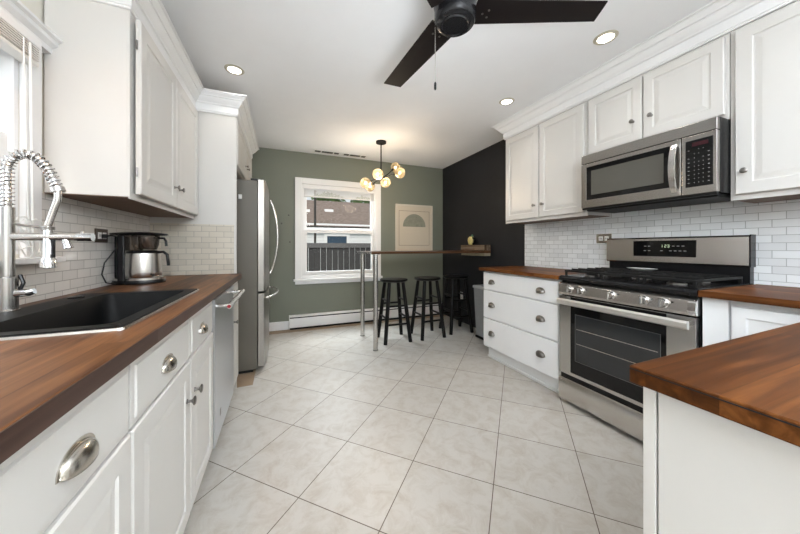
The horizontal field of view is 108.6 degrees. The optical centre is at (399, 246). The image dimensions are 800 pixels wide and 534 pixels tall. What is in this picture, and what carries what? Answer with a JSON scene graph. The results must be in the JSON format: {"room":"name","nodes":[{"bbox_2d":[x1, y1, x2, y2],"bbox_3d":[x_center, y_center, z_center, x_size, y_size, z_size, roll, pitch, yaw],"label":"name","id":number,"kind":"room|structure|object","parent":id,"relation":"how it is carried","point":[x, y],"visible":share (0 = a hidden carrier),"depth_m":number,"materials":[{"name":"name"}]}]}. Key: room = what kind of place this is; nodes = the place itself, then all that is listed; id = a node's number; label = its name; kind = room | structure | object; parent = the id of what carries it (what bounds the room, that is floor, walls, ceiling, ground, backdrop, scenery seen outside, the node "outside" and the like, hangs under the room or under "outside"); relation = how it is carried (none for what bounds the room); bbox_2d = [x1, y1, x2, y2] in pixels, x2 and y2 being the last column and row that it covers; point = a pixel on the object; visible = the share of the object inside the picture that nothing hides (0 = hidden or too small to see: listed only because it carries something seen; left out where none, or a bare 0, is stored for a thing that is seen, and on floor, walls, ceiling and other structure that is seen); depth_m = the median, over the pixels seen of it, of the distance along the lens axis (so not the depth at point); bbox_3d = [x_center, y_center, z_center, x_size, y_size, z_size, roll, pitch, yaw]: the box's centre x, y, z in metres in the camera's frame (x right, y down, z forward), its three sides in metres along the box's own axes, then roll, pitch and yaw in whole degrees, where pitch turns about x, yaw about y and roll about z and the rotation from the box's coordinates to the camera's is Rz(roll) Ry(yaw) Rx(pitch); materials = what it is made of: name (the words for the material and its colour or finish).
{"room":"kitchen","nodes":[
{"label":"kitchen","id":0,"kind":"room"},
{"bbox_2d":[15,0,149,304],"bbox_3d":[-1.081,-0.091,0.140,0.126,2.434,7.320,0,0,-22],"label":"wall","id":1,"kind":"structure","parent":0,"point":[81,270],"depth_m":1.33,"materials":[{"name":"white tile"}]},
{"bbox_2d":[0,0,65,264],"bbox_3d":[-1.226,-0.389,0.564,0.180,0.906,1.335,0,0,-22],"label":"window","id":2,"kind":"structure","parent":1,"relation":"in","point":[16,9],"depth_m":1.05,"materials":[{"name":"white paint"}]},
{"bbox_2d":[0,8,43,257],"bbox_3d":[-1.156,-0.368,0.563,0.067,0.818,1.140,0,0,-22],"label":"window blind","id":3,"kind":"object","parent":2,"relation":"attached to","point":[15,40],"visible":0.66,"depth_m":1.02,"materials":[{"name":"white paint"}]},
{"bbox_2d":[15,193,149,304],"bbox_3d":[-1.201,-0.001,0.591,0.006,0.426,3.205,0,0,-22],"label":"tile backsplash","id":4,"kind":"structure","parent":1,"relation":"attached to","point":[81,270],"depth_m":1.36,"materials":[{"name":"white tile"}]},
{"bbox_2d":[94,228,107,242],"bbox_3d":[-1.574,-0.058,1.517,0.008,0.072,0.113,0,0,-22],"label":"wall outlet","id":5,"kind":"object","parent":1,"relation":"attached to","point":[97,232],"visible":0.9,"depth_m":1.50,"materials":[{"name":"silver metal"}]},
{"bbox_2d":[44,0,197,218],"bbox_3d":[-1.468,-0.692,1.677,0.326,0.964,0.993,0,0,-22],"label":"upper cabinet","id":6,"kind":"object","parent":1,"relation":"attached to","point":[121,129],"visible":1,"depth_m":1.24,"materials":[{"name":"white paint"}]},
{"bbox_2d":[90,0,258,158],"bbox_3d":[-1.475,-1.107,2.307,0.504,0.146,2.403,0,0,-15],"label":"crown molding","id":7,"kind":"structure","parent":1,"relation":"attached to","point":[153,15],"depth_m":1.81,"materials":[{"name":"white paint"}]},
{"bbox_2d":[150,223,233,274],"bbox_3d":[-1.562,0.019,2.179,0.532,0.382,0.004,0,0,-22],"label":"tile backsplash","id":8,"kind":"structure","parent":1,"relation":"attached to","point":[192,249],"depth_m":2.18,"materials":[{"name":"white tile"}]},
{"bbox_2d":[252,147,442,322],"bbox_3d":[-0.876,-0.091,4.254,3.630,2.434,0.144,0,0,-22],"label":"wall","id":9,"kind":"structure","parent":0,"point":[420,185],"depth_m":4.18,"materials":[{"name":"green paint"}]},
{"bbox_2d":[269,321,288,330],"bbox_3d":[-1.831,1.069,3.781,0.685,0.115,0.014,0,0,-22],"label":"baseboard","id":10,"kind":"structure","parent":9,"relation":"attached to","point":[274,326],"depth_m":3.86,"materials":[{"name":"white paint"}]},
{"bbox_2d":[293,177,382,284],"bbox_3d":[-0.886,-0.216,4.220,1.275,1.475,0.180,0,0,-22],"label":"window","id":11,"kind":"structure","parent":9,"relation":"in","point":[302,276],"depth_m":4.11,"materials":[{"name":"white paint"}]},
{"bbox_2d":[303,184,374,200],"bbox_3d":[-0.864,-0.579,4.192,1.045,0.570,0.032,0,0,-22],"label":"window blind","id":12,"kind":"object","parent":11,"relation":"attached to","point":[345,191],"visible":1,"depth_m":4.16,"materials":[{"name":"white paint"}]},
{"bbox_2d":[289,304,439,329],"bbox_3d":[-0.394,1.028,4.340,2.392,0.189,0.070,0,0,-22],"label":"baseboard heater","id":13,"kind":"object","parent":9,"relation":"attached to","point":[312,320],"visible":0.78,"depth_m":4.12,"materials":[{"name":"white paint"}]},
{"bbox_2d":[395,204,432,250],"bbox_3d":[0.231,-0.290,4.620,0.656,0.763,0.025,0,0,-22],"label":"framed print","id":14,"kind":"object","parent":9,"relation":"attached to","point":[413,223],"visible":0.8,"depth_m":4.61},
{"bbox_2d":[183,316,642,533],"bbox_3d":[0.517,1.156,0.861,3.630,0.060,7.440,0,0,-22],"label":"floor","id":15,"kind":"structure","parent":0,"point":[334,434],"depth_m":1.58,"materials":[{"name":"tile"}]},
{"bbox_2d":[0,366,130,533],"bbox_3d":[-0.740,0.689,0.253,0.579,0.874,0.667,0,0,-22],"label":"base cabinet","id":16,"kind":"object","parent":15,"relation":"on","point":[74,477],"visible":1,"depth_m":0.48,"materials":[{"name":"white paint"}]},
{"bbox_2d":[126,319,196,533],"bbox_3d":[-0.951,0.689,0.777,0.586,0.874,0.456,0,0,-22],"label":"base cabinet","id":17,"kind":"object","parent":15,"relation":"on","point":[159,401],"visible":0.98,"depth_m":0.83,"materials":[{"name":"white paint"}]},
{"bbox_2d":[187,301,212,511],"bbox_3d":[-1.113,0.689,1.170,0.586,0.874,0.385,0,0,-22],"label":"base cabinet","id":18,"kind":"object","parent":15,"relation":"on","point":[200,323],"visible":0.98,"depth_m":1.22,"materials":[{"name":"white paint"}]},
{"bbox_2d":[150,111,251,388],"bbox_3d":[-1.766,-0.024,2.735,0.589,2.300,1.188,0,0,-22],"label":"refrigerator surround","id":19,"kind":"object","parent":15,"relation":"on","point":[206,243],"visible":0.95,"depth_m":2.23,"materials":[{"name":"white paint"}]},
{"bbox_2d":[211,285,244,448],"bbox_3d":[-1.282,0.690,1.648,0.636,0.872,0.614,0,0,-22],"label":"dishwasher","id":20,"kind":"object","parent":15,"relation":"on","point":[222,305],"visible":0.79,"depth_m":1.64,"materials":[{"name":"metal"}]},
{"bbox_2d":[233,281,237,384],"bbox_3d":[-1.478,0.689,2.059,0.586,0.874,0.281,0,0,-22],"label":"base cabinet","id":21,"kind":"object","parent":15,"relation":"on","point":[235,285],"visible":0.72,"depth_m":2.14,"materials":[{"name":"white paint"}]},
{"bbox_2d":[237,369,255,387],"bbox_3d":[-1.730,1.125,2.792,0.640,0.002,1.240,0,0,-22],"label":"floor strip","id":22,"kind":"object","parent":15,"relation":"on","point":[244,379],"visible":0.14,"depth_m":2.43,"materials":[{"name":"beige wood"}]},
{"bbox_2d":[237,178,278,373],"bbox_3d":[-1.673,0.256,2.902,0.828,1.736,0.904,0,0,-22],"label":"refrigerator","id":23,"kind":"object","parent":22,"relation":"on","point":[253,208],"visible":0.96,"depth_m":2.56,"materials":[{"name":"silver metal"}]},
{"bbox_2d":[269,315,445,334],"bbox_3d":[-0.553,1.125,4.216,2.780,0.002,0.140,0,0,-22],"label":"floor strip","id":24,"kind":"object","parent":15,"relation":"on","point":[354,324],"visible":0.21,"depth_m":4.00,"materials":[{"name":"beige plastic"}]},
{"bbox_2d":[378,277,411,344],"bbox_3d":[-0.075,0.758,3.495,0.352,0.742,0.352,0,0,-20],"label":"bar stool","id":25,"kind":"object","parent":15,"relation":"on","point":[389,280],"visible":1,"depth_m":3.41,"materials":[{"name":"black paint"}]},
{"bbox_2d":[357,250,485,350],"bbox_3d":[0.270,0.591,3.653,1.515,1.071,0.646,0,0,-22],"label":"bar table","id":26,"kind":"object","parent":15,"relation":"on","point":[375,254],"visible":1,"depth_m":3.29,"materials":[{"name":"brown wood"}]},
{"bbox_2d":[410,276,445,340],"bbox_3d":[0.348,0.758,3.654,0.352,0.742,0.352,0,0,-23],"label":"bar stool","id":27,"kind":"object","parent":15,"relation":"on","point":[424,279],"visible":1,"depth_m":3.58,"materials":[{"name":"black paint"}]},
{"bbox_2d":[439,274,473,334],"bbox_3d":[0.750,0.758,3.875,0.352,0.742,0.352,0,0,-18],"label":"bar stool","id":28,"kind":"object","parent":15,"relation":"on","point":[453,277],"visible":0.98,"depth_m":3.79,"materials":[{"name":"black paint"}]},
{"bbox_2d":[473,284,484,339],"bbox_3d":[1.133,0.803,3.421,0.265,0.645,0.520,0,0,-22],"label":"trash bin","id":29,"kind":"object","parent":15,"relation":"on","point":[478,289],"visible":0.22,"depth_m":3.52,"materials":[{"name":"grey plastic"}]},
{"bbox_2d":[484,271,561,393],"bbox_3d":[1.276,0.684,2.640,0.617,0.883,0.876,0,0,-22],"label":"base cabinet","id":30,"kind":"object","parent":15,"relation":"on","point":[521,313],"visible":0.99,"depth_m":2.44,"materials":[{"name":"white paint"}]},
{"bbox_2d":[479,266,585,279],"bbox_3d":[1.270,0.227,2.652,0.620,0.030,0.917,0,0,-22],"label":"countertop","id":31,"kind":"structure","parent":30,"relation":"on","point":[541,272],"depth_m":2.56,"materials":[{"name":"brown wood"}]},
{"bbox_2d":[557,234,755,440],"bbox_3d":[1.559,0.528,1.860,0.677,1.195,0.772,0,0,-22],"label":"gas range","id":32,"kind":"object","parent":15,"relation":"on","point":[617,317],"visible":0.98,"depth_m":1.75,"materials":[{"name":"silver metal"}]},
{"bbox_2d":[626,267,656,270],"bbox_3d":[1.623,0.151,1.931,0.090,0.016,0.179,0,0,-22],"label":"spoon rest","id":33,"kind":"object","parent":32,"relation":"on","point":[631,268],"visible":1,"depth_m":1.92,"materials":[{"name":"silver metal"}]},
{"bbox_2d":[559,274,748,295],"bbox_3d":[1.561,0.226,1.857,0.561,0.035,0.754,0,0,-22],"label":"cooktop","id":34,"kind":"object","parent":32,"relation":"in","point":[648,286],"depth_m":1.66,"materials":[{"name":"black metal"}]},
{"bbox_2d":[643,387,799,533],"bbox_3d":[1.158,0.684,0.465,1.300,0.883,0.641,0,0,-22],"label":"base cabinet","id":35,"kind":"object","parent":15,"relation":"on","point":[705,472],"visible":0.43,"depth_m":0.43,"materials":[{"name":"white paint"}]},
{"bbox_2d":[703,297,799,345],"bbox_3d":[2.005,0.684,0.898,0.592,0.883,1.338,0,0,-22],"label":"base cabinet","id":36,"kind":"object","parent":15,"relation":"on","point":[723,320],"visible":0.17,"depth_m":1.30,"materials":[{"name":"white paint"}]},
{"bbox_2d":[629,284,799,446],"bbox_3d":[1.393,0.227,0.648,1.916,0.030,1.341,0,0,-22],"label":"countertop","id":37,"kind":"structure","parent":36,"relation":"on","point":[752,381],"depth_m":0.48,"materials":[{"name":"brown wood"}]},
{"bbox_3d":[-0.474,0.689,-0.423,0.558,0.874,0.776,0,0,-22],"label":"base cabinet","id":38,"kind":"object","parent":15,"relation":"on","visible":0},
{"bbox_2d":[0,273,241,463],"bbox_3d":[-0.930,0.231,0.703,0.591,0.038,3.206,0,0,-22],"label":"countertop","id":39,"kind":"structure","parent":38,"relation":"on","point":[42,379],"depth_m":0.55,"materials":[{"name":"brown wood"}]},
{"bbox_2d":[0,148,94,312],"bbox_3d":[-1.150,-0.055,0.933,0.230,0.514,0.054,0,0,-22],"label":"kitchen faucet","id":40,"kind":"object","parent":39,"relation":"on","point":[10,290],"visible":1,"depth_m":0.91,"materials":[{"name":"silver metal"}]},
{"bbox_2d":[0,289,198,340],"bbox_3d":[-1.039,0.303,0.984,0.435,0.216,0.730,0,0,-22],"label":"sink","id":41,"kind":"object","parent":39,"relation":"in","point":[111,311],"visible":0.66,"depth_m":1.01,"materials":[{"name":"black stone"}]},
{"bbox_2d":[109,232,169,284],"bbox_3d":[-1.505,0.064,1.667,0.283,0.296,0.187,0,0,-22],"label":"coffee maker","id":42,"kind":"object","parent":39,"relation":"on","point":[136,266],"visible":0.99,"depth_m":1.62,"materials":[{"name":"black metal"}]},
{"bbox_2d":[101,234,116,284],"bbox_3d":[-1.556,0.071,1.540,0.029,0.273,0.077,0,0,17],"label":"power cord","id":43,"kind":"object","parent":42,"relation":"attached to","point":[102,235],"visible":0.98,"depth_m":1.52,"materials":[{"name":"black rubber"}]},
{"bbox_2d":[131,235,167,249],"bbox_3d":[-1.464,-0.023,1.685,0.170,0.082,0.128,0,0,-22],"label":"basket","id":44,"kind":"object","parent":42,"relation":"on","point":[142,242],"depth_m":1.66,"materials":[{"name":"silver metal"}]},
{"bbox_2d":[161,0,713,168],"bbox_3d":[0.517,-1.348,0.861,3.630,0.080,7.440,0,0,-22],"label":"ceiling","id":45,"kind":"structure","parent":0,"point":[314,77],"depth_m":2.06,"materials":[{"name":"paint"}]},
{"bbox_2d":[224,64,244,74],"bbox_3d":[-1.224,-1.304,2.124,0.132,0.006,0.132,0,0,-22],"label":"recessed light","id":46,"kind":"object","parent":45,"relation":"in","point":[233,69],"visible":1,"depth_m":2.11,"materials":[{"name":"white"}]},
{"bbox_2d":[313,149,340,154],"bbox_3d":[-1.012,-1.306,3.984,0.375,0.003,0.110,0,0,-22],"label":"ceiling vent","id":47,"kind":"object","parent":45,"relation":"in","point":[316,151],"visible":1,"depth_m":3.98,"materials":[{"name":"white metal"}]},
{"bbox_2d":[341,153,367,157],"bbox_3d":[-0.651,-1.306,4.133,0.365,0.003,0.110,0,0,-22],"label":"ceiling vent","id":48,"kind":"object","parent":45,"relation":"in","point":[343,154],"visible":1,"depth_m":4.12,"materials":[{"name":"metal"}]},
{"bbox_2d":[360,140,404,190],"bbox_3d":[-0.226,-1.003,3.566,0.543,0.608,0.479,0,0,-12],"label":"globe chandelier","id":49,"kind":"object","parent":45,"relation":"hanging from","point":[378,142],"visible":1,"depth_m":3.55,"materials":[{"name":"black metal"}]},
{"bbox_2d":[384,0,607,89],"bbox_3d":[0.241,-1.016,1.440,1.210,0.584,1.096,0,0,-22],"label":"ceiling fan","id":50,"kind":"object","parent":45,"relation":"hanging from","point":[452,18],"visible":1,"depth_m":1.32,"materials":[{"name":"black metal"}]},
{"bbox_2d":[499,98,513,104],"bbox_3d":[0.960,-1.304,2.587,0.132,0.006,0.132,0,0,-22],"label":"recessed light","id":51,"kind":"object","parent":45,"relation":"in","point":[506,101],"visible":1,"depth_m":2.58,"materials":[{"name":"white"}]},
{"bbox_2d":[593,30,618,44],"bbox_3d":[1.286,-1.304,1.798,0.132,0.006,0.132,0,0,-22],"label":"recessed light","id":52,"kind":"object","parent":45,"relation":"in","point":[608,36],"visible":1,"depth_m":1.79,"materials":[{"name":"white"}]},
{"bbox_2d":[443,139,799,319],"bbox_3d":[2.160,-0.091,1.471,0.126,2.434,7.320,0,0,-22],"label":"wall","id":53,"kind":"structure","parent":0,"point":[569,244],"depth_m":2.75,"materials":[{"name":"black paint"}]},
{"bbox_2d":[444,310,475,327],"bbox_3d":[1.047,1.076,4.013,0.014,0.100,1.730,0,0,-22],"label":"baseboard","id":54,"kind":"structure","parent":53,"relation":"attached to","point":[465,320],"depth_m":4.25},
{"bbox_2d":[461,245,490,255],"bbox_3d":[1.028,0.049,3.941,0.103,0.145,0.530,0,0,-22],"label":"wall ledge","id":55,"kind":"object","parent":53,"relation":"attached to","point":[487,248],"visible":0.85,"depth_m":3.83,"materials":[{"name":"brown wood"}]},
{"bbox_2d":[468,234,475,244],"bbox_3d":[1.006,-0.098,3.993,0.100,0.148,0.146,0,0,-22],"label":"ornament","id":56,"kind":"object","parent":55,"relation":"on","point":[471,240],"visible":1,"depth_m":3.97,"materials":[{"name":"yellow ceramic"}]},
{"bbox_2d":[506,101,609,223],"bbox_3d":[1.407,-0.740,2.715,0.320,0.989,0.894,0,0,-22],"label":"upper cabinet","id":57,"kind":"object","parent":53,"relation":"attached to","point":[544,160],"visible":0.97,"depth_m":2.57,"materials":[{"name":"white paint"}]},
{"bbox_2d":[596,234,611,242],"bbox_3d":[1.705,-0.069,2.404,0.008,0.075,0.123,0,0,-22],"label":"wall outlet","id":58,"kind":"object","parent":53,"relation":"attached to","point":[600,238],"visible":0.85,"depth_m":2.41,"materials":[{"name":"silver metal"}]},
{"bbox_2d":[492,0,796,139],"bbox_3d":[1.762,-1.228,1.765,0.359,0.158,3.127,0,0,-22],"label":"crown molding","id":59,"kind":"structure","parent":53,"relation":"attached to","point":[716,19],"depth_m":1.84,"materials":[{"name":"white paint"}]},
{"bbox_2d":[588,33,730,154],"bbox_3d":[1.725,-0.960,1.942,0.320,0.548,0.773,0,0,-22],"label":"upper cabinet","id":60,"kind":"object","parent":53,"relation":"attached to","point":[695,86],"visible":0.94,"depth_m":1.78,"materials":[{"name":"white paint"}]},
{"bbox_2d":[582,116,730,212],"bbox_3d":[1.675,-0.474,1.903,0.442,0.415,0.736,0,0,-22],"label":"microwave","id":61,"kind":"object","parent":60,"relation":"attached to","point":[687,165],"visible":0.98,"depth_m":1.72,"materials":[{"name":"silver metal"}]},
{"bbox_2d":[731,0,799,202],"bbox_3d":[2.034,-0.740,1.188,0.320,0.989,0.851,0,0,-22],"label":"upper cabinet","id":62,"kind":"object","parent":53,"relation":"attached to","point":[765,52],"visible":1,"depth_m":1.42,"materials":[{"name":"white paint"}]},
{"label":"outside","id":63,"kind":"structure","parent":0,"visible":0},
{"bbox_3d":[-7.068,1.626,23.799,55.000,0.100,40.600,0,0,-22],"label":"ground","id":64,"kind":"structure","parent":63,"visible":0},
{"bbox_2d":[314,192,315,270],"bbox_3d":[-2.562,-1.399,8.677,0.070,5.950,0.067,0,0,-22],"label":"utility pole","id":65,"kind":"object","parent":64,"relation":"on","point":[314,192],"visible":0.31,"depth_m":8.64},
{"bbox_2d":[311,191,345,201],"bbox_3d":[-5.328,-1.288,21.557,2.773,5.728,2.780,0,0,-22],"label":"tree","id":66,"kind":"object","parent":64,"relation":"on","point":[318,199],"visible":0.19,"depth_m":20.93,"materials":[{"name":"green plant"}]},
{"bbox_2d":[307,243,370,270],"bbox_3d":[-0.260,0.736,8.049,12.633,1.680,0.150,0,0,-22],"label":"wooden fence","id":67,"kind":"object","parent":64,"relation":"on","point":[340,256],"visible":0.02,"depth_m":7.44,"materials":[{"name":"grey wood"}]},
{"bbox_2d":[307,200,370,270],"bbox_3d":[-2.521,-0.479,16.672,16.800,4.110,9.240,0,0,-22],"label":"house","id":68,"kind":"structure","parent":64,"relation":"on","point":[329,214],"depth_m":12.68,"materials":[{"name":"white"}]},
{"bbox_2d":[350,197,369,203],"bbox_3d":[-2.925,-1.232,22.598,2.427,5.616,2.456,0,0,-22],"label":"tree","id":69,"kind":"object","parent":64,"relation":"on","point":[352,201],"visible":0.13,"depth_m":21.96,"materials":[{"name":"green plant"}]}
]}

